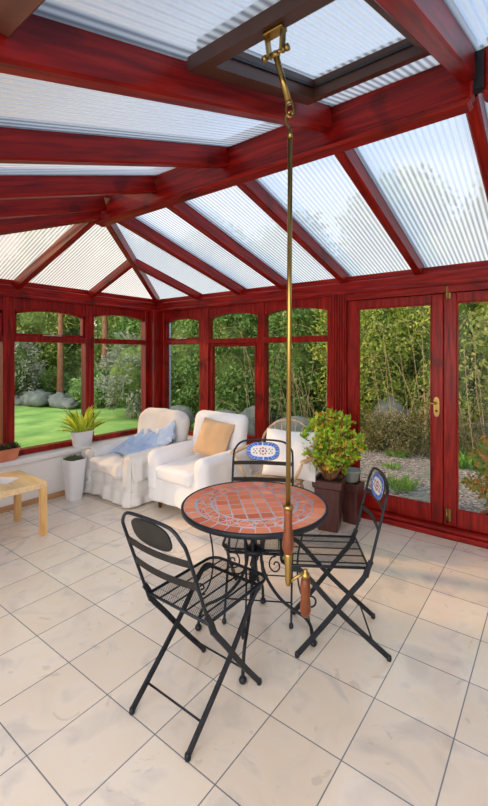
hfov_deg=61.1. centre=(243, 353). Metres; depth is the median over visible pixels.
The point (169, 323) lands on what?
downpipe
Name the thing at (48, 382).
bamboo
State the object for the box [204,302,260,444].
window
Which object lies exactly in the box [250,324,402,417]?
bramble
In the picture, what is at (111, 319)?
tree
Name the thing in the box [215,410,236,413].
boulder
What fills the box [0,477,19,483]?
paper sheets
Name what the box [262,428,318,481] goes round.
cushion
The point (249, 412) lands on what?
boulder
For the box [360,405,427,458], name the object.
undergrowth
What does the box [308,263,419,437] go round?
bamboo
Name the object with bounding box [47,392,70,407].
rock
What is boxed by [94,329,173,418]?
bamboo
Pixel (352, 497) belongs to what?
planter
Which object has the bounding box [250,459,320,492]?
wall
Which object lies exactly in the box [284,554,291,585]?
socket
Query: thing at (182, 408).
boulder
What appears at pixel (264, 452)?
bistro chair
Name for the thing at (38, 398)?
rock
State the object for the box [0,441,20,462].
trough
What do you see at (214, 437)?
cushion
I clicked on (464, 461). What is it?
plant
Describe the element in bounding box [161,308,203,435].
window
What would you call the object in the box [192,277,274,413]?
bamboo
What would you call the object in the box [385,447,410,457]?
plant
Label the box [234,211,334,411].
tree
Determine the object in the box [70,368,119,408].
bamboo
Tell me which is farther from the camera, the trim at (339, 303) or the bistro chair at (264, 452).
the trim at (339, 303)
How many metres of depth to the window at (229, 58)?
1.42 m
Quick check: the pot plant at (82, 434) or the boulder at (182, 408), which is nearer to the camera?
the pot plant at (82, 434)
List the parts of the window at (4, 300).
sash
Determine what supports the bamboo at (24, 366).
on the lawn at (34, 426)
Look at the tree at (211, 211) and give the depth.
13.27 m
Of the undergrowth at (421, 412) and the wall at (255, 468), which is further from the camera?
the undergrowth at (421, 412)
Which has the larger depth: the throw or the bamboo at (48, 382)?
the bamboo at (48, 382)
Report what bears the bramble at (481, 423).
on the gravel yard at (418, 468)
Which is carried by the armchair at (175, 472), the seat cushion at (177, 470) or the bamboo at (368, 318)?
the seat cushion at (177, 470)
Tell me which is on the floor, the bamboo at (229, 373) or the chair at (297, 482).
the chair at (297, 482)
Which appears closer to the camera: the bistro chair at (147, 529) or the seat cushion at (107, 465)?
the bistro chair at (147, 529)
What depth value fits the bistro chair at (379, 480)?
2.13 m
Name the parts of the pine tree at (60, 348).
crown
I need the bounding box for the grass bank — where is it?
[78,357,487,411]
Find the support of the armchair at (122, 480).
on the floor
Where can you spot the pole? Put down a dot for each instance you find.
(288, 540)
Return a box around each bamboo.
[15,330,48,396]
[18,367,70,393]
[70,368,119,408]
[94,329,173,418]
[171,281,219,416]
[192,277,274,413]
[249,260,326,422]
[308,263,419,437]
[387,223,487,445]
[460,302,487,426]
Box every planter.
[61,454,86,500]
[342,480,364,524]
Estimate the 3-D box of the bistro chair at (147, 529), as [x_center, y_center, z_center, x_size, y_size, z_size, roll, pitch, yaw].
[-0.200,1.074,1.833,0.385,0.892,0.608,0,0,37]
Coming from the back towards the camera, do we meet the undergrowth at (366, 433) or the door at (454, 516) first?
the undergrowth at (366, 433)
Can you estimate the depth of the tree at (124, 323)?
14.20 m
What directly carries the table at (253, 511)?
on the floor
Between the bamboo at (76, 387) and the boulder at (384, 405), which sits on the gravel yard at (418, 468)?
the boulder at (384, 405)
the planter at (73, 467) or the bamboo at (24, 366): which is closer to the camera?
the planter at (73, 467)
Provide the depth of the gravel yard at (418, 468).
5.65 m
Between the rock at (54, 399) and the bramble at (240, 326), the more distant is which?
the rock at (54, 399)
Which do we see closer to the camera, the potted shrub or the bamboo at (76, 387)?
the potted shrub
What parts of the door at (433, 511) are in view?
lever, handle plate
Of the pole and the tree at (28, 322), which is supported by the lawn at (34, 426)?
the tree at (28, 322)
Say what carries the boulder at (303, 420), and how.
on the gravel yard at (418, 468)
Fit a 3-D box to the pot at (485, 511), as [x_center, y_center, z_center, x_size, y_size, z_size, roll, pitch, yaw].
[2.254,1.520,3.612,0.340,0.200,0.340,0,0,37]
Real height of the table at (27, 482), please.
0.450 m
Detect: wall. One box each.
[0,452,81,506]
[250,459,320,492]
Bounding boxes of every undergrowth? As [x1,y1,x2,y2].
[326,404,395,450]
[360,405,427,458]
[395,404,471,457]
[459,407,487,452]
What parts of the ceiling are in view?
roof panel, roof panel, roof panel, roof panel, roof panel, roof panel, roof panel, roof panel, roof panel, roof panel, roof panel, roof panel, roof panel, roof panel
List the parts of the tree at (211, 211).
crown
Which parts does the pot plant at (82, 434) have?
pot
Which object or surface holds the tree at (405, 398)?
on the gravel yard at (418, 468)
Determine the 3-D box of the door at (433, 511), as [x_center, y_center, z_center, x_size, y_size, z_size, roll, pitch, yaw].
[1.340,0.465,3.748,0.856,1.954,0.119,0,0,37]
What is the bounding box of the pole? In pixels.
[274,56,310,617]
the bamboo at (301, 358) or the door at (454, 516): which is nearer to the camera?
the door at (454, 516)
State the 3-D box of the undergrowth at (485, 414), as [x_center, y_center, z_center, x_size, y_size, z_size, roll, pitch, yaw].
[3.792,1.355,6.324,1.235,1.126,0.733,0,0,37]
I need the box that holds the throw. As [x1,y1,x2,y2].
[111,429,158,455]
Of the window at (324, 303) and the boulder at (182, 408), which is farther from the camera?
the boulder at (182, 408)
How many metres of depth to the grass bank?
23.50 m
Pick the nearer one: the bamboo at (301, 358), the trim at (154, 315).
the trim at (154, 315)
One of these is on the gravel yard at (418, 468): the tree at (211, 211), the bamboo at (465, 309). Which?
the bamboo at (465, 309)
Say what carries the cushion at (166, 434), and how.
on the armchair at (122, 480)
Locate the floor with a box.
[0,493,487,805]
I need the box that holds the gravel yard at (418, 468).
[270,409,487,512]
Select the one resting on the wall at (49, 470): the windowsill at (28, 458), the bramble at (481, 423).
the windowsill at (28, 458)
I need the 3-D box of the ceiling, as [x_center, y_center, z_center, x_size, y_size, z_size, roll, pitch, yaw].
[-0.171,-0.965,2.717,5.480,0.780,3.760,0,0,37]
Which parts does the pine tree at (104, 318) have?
crown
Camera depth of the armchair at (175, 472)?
3.98 m
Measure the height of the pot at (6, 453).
0.115 m
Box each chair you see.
[121,511,265,762]
[222,439,293,628]
[230,419,314,487]
[279,467,391,661]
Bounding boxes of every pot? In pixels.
[0,447,19,462]
[343,467,360,482]
[479,509,487,513]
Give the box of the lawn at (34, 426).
[15,377,277,447]
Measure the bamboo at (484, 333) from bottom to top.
4.020 m
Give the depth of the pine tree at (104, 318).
13.84 m
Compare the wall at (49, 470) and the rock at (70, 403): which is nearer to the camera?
the wall at (49, 470)
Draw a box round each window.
[0,296,8,443]
[9,297,89,455]
[90,305,148,441]
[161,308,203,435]
[188,0,430,104]
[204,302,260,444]
[261,296,331,441]
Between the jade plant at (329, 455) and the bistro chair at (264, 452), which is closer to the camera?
the bistro chair at (264, 452)
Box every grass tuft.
[382,462,401,468]
[385,472,419,492]
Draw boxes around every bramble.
[186,326,314,425]
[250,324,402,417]
[291,305,486,455]
[378,308,487,451]
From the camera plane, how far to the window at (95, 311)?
5.27 m
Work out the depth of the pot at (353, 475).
3.70 m
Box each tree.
[0,235,96,382]
[17,225,92,392]
[65,225,145,372]
[77,249,121,369]
[108,237,182,386]
[160,211,254,401]
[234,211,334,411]
[325,160,471,415]
[451,172,487,407]
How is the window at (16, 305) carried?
in the wall at (49, 470)
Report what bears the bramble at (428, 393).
on the gravel yard at (418, 468)
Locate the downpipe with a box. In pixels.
[169,323,170,409]
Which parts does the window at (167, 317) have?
sash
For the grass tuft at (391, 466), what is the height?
0.073 m
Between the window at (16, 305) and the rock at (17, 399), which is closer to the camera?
the window at (16, 305)
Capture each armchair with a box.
[81,408,189,507]
[148,410,252,508]
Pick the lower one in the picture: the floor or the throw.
the floor
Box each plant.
[55,406,105,447]
[300,408,367,532]
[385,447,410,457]
[459,446,481,469]
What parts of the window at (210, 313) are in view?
casement sash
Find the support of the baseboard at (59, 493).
attached to the wall at (49, 470)
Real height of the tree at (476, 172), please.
7.039 m
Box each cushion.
[90,453,123,479]
[155,454,207,487]
[156,420,175,445]
[192,417,234,455]
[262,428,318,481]
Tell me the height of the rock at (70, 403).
0.402 m
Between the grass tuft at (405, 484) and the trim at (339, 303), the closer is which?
the trim at (339, 303)
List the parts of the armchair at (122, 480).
arm, arm, arm, arm, backrest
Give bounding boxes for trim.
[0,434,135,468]
[149,310,160,407]
[332,293,347,474]
[346,282,487,300]
[361,507,487,548]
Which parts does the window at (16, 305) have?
sash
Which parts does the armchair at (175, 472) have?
arm, backrest, arm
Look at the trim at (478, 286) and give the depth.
3.59 m
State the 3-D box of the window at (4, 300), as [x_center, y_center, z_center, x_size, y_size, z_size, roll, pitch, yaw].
[-2.664,0.225,3.808,0.110,1.630,0.902,0,0,37]
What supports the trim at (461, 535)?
attached to the wall at (255, 468)
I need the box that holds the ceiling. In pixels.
[0,0,487,311]
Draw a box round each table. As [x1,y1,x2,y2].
[0,470,46,536]
[181,481,327,684]
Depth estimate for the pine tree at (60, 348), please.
13.89 m
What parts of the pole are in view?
rod, crank arm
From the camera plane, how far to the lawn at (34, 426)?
10.05 m
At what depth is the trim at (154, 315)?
5.53 m
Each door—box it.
[347,294,443,523]
[444,285,487,533]
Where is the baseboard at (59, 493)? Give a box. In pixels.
[0,490,64,512]
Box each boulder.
[171,405,194,426]
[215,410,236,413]
[240,406,254,434]
[271,416,313,431]
[370,396,410,448]
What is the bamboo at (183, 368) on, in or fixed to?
on the lawn at (34, 426)
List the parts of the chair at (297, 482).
arm post, seat, arm post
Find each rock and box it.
[15,394,22,404]
[20,389,52,406]
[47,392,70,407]
[57,397,78,409]

